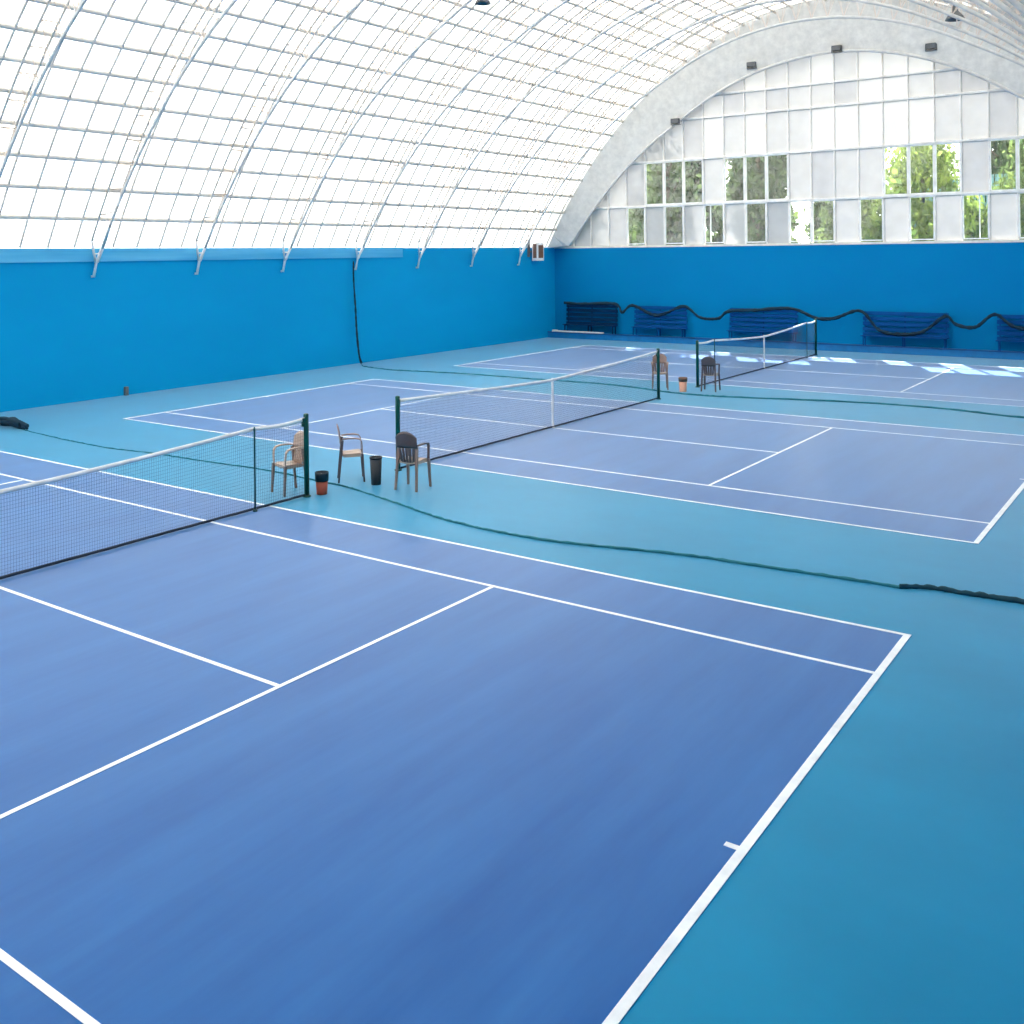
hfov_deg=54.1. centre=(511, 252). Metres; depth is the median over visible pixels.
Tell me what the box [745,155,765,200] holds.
window
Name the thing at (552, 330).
board
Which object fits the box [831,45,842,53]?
floodlight
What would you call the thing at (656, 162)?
window
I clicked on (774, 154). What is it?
window
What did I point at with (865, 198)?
window
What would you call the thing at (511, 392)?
net
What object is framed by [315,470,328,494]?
waste bin
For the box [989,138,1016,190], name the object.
window
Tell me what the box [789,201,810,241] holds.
window
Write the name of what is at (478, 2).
lamp
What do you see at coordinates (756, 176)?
leafy tree
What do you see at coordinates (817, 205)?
leafy tree
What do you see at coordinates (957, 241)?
trim
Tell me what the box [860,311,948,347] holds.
bench
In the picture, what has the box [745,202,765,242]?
window
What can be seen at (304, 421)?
net
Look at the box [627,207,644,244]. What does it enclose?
window
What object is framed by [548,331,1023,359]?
trim
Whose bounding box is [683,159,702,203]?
window
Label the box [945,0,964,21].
lamp
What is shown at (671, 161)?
window
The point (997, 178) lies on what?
fence
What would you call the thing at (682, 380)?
waste bin
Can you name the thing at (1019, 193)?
window
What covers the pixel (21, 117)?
roof truss
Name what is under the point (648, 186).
leafy tree
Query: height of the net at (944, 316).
1.315 m
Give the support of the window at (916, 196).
in the wall at (833, 116)
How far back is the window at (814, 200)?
49.42 m
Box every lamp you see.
[475,0,490,5]
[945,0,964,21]
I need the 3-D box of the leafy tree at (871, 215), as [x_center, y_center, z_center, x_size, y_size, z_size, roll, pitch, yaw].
[19.311,-0.194,53.940,3.994,9.983,4.296,-1,0,-18]
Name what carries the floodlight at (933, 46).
attached to the wall at (833, 116)
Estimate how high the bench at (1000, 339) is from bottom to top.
1.635 m
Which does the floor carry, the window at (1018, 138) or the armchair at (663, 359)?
the armchair at (663, 359)
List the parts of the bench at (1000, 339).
leg frame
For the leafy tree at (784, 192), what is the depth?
74.50 m
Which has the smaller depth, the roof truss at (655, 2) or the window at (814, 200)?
the roof truss at (655, 2)
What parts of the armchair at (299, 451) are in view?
leg, armrest, leg, seat, leg, armrest, backrest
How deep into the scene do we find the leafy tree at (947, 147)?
68.21 m
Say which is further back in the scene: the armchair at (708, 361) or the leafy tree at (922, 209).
the leafy tree at (922, 209)
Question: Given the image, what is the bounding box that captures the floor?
[0,337,1023,1023]
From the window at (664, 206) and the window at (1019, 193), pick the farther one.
the window at (664, 206)
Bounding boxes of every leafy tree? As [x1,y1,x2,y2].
[629,161,709,244]
[629,162,696,244]
[629,165,653,244]
[672,161,723,243]
[711,155,799,243]
[716,157,778,240]
[726,157,809,242]
[801,201,874,242]
[802,201,831,242]
[833,175,917,241]
[885,144,975,240]
[889,144,958,192]
[928,169,988,239]
[976,139,1023,209]
[991,139,1023,239]
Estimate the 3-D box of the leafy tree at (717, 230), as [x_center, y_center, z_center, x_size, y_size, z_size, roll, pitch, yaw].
[14.555,-2.557,79.092,5.783,14.798,5.222,-1,0,35]
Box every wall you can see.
[0,248,554,411]
[555,52,1023,350]
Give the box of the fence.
[912,173,1020,240]
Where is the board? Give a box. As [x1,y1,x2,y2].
[552,330,603,333]
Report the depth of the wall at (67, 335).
39.55 m
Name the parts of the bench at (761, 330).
leg frame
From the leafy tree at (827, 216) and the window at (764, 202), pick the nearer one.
the window at (764, 202)
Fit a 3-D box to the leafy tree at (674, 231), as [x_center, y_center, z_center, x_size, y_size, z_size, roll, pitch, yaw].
[9.283,-4.596,60.829,5.144,18.987,4.682,-1,0,-15]
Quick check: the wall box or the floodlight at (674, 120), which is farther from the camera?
the wall box
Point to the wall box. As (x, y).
(537, 251)
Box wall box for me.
[527,243,543,260]
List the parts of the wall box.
panel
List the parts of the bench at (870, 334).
leg frame, leg frame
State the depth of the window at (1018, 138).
44.17 m
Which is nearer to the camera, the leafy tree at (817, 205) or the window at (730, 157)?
the window at (730, 157)
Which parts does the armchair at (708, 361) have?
leg, backrest, leg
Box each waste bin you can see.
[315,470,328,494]
[369,455,381,484]
[678,377,686,391]
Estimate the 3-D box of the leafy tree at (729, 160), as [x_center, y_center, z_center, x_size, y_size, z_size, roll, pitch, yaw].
[14.829,-4.609,63.230,5.152,18.893,4.769,-1,0,18]
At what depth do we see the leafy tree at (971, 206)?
51.69 m
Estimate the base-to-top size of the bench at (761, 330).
1.635 m
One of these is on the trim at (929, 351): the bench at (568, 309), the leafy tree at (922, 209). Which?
the bench at (568, 309)
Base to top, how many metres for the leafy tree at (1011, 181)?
12.682 m
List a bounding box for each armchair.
[271,431,303,496]
[336,424,364,482]
[394,431,431,491]
[651,353,668,389]
[701,356,720,391]
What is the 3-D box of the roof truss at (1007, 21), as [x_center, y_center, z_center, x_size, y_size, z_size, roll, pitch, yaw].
[3.611,-5.664,32.041,32.200,12.623,0.588,-1,0,35]
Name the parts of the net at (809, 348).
post, cord, post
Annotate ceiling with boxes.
[0,0,1023,248]
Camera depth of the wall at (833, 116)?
49.08 m
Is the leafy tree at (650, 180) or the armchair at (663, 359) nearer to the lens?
the armchair at (663, 359)
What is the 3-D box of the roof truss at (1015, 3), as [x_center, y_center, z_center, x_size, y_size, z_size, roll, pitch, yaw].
[-1.288,-5.611,25.119,32.200,12.623,0.588,-1,0,35]
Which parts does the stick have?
rod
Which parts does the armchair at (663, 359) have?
backrest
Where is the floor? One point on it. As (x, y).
(344, 755)
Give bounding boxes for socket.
[124,387,128,395]
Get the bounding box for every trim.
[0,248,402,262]
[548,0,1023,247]
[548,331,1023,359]
[554,240,1023,248]
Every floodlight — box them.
[671,118,680,124]
[747,61,756,69]
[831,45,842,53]
[925,42,936,51]
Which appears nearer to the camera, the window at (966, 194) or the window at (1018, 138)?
the window at (1018, 138)
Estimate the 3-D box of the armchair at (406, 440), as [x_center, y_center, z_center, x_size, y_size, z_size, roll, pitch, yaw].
[-2.076,4.279,20.856,0.612,1.226,0.590,-1,0,25]
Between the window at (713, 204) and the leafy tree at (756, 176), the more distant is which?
the leafy tree at (756, 176)
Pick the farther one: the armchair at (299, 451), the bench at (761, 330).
the bench at (761, 330)
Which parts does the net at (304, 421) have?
cord, post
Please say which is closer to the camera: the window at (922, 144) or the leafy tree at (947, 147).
the window at (922, 144)
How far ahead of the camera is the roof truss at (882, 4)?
46.06 m
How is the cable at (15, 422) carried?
on the floor
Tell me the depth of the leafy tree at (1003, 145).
64.61 m
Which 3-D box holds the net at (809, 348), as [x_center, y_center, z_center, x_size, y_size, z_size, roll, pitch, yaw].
[10.328,3.918,41.071,0.170,1.680,12.970,-1,0,35]
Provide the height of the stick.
1.612 m
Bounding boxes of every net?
[0,413,310,579]
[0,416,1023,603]
[353,261,1023,417]
[394,348,660,470]
[564,301,1023,335]
[695,319,816,387]
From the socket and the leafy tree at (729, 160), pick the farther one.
the leafy tree at (729, 160)
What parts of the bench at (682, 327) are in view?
leg frame, leg frame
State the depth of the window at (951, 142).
46.04 m
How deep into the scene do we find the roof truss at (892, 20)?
48.59 m
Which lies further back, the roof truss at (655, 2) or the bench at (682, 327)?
the bench at (682, 327)
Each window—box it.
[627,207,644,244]
[645,162,662,204]
[664,161,682,203]
[664,206,682,243]
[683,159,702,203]
[704,204,723,242]
[724,157,743,201]
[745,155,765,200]
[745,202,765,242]
[766,154,787,199]
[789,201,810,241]
[812,200,834,241]
[859,198,882,240]
[883,146,907,194]
[909,144,933,193]
[909,196,934,239]
[935,142,960,192]
[962,194,988,238]
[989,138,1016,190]
[1018,138,1023,189]
[1018,192,1023,238]
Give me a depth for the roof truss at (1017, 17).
35.28 m
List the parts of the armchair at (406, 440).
leg, backrest, leg, seat, leg, armrest, leg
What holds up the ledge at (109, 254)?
attached to the wall at (67, 335)
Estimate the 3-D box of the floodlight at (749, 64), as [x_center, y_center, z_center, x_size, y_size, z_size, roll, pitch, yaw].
[12.138,-9.497,50.773,0.500,0.330,0.260,-1,0,35]
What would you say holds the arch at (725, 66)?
attached to the wall at (833, 116)
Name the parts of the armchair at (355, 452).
backrest, leg, leg, armrest, seat, armrest, leg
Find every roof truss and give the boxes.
[0,0,1023,178]
[91,0,1023,277]
[195,0,1023,274]
[281,0,1023,271]
[354,0,1023,269]
[416,0,1023,267]
[470,0,1023,266]
[517,0,1023,264]
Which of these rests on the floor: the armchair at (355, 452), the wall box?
the armchair at (355, 452)
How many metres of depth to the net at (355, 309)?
33.79 m
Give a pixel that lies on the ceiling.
(55, 179)
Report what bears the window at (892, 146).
in the wall at (833, 116)
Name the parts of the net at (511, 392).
post, cord, post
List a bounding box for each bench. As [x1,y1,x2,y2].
[562,304,617,333]
[632,306,686,336]
[726,307,797,341]
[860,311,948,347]
[995,314,1023,350]
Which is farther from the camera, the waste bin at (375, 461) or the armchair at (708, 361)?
the armchair at (708, 361)
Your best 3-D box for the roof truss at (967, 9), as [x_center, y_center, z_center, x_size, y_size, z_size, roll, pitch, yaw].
[6.061,-5.691,35.501,32.200,12.623,0.588,-1,0,35]
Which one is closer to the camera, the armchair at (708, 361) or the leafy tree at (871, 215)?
the armchair at (708, 361)
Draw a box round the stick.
[253,427,257,511]

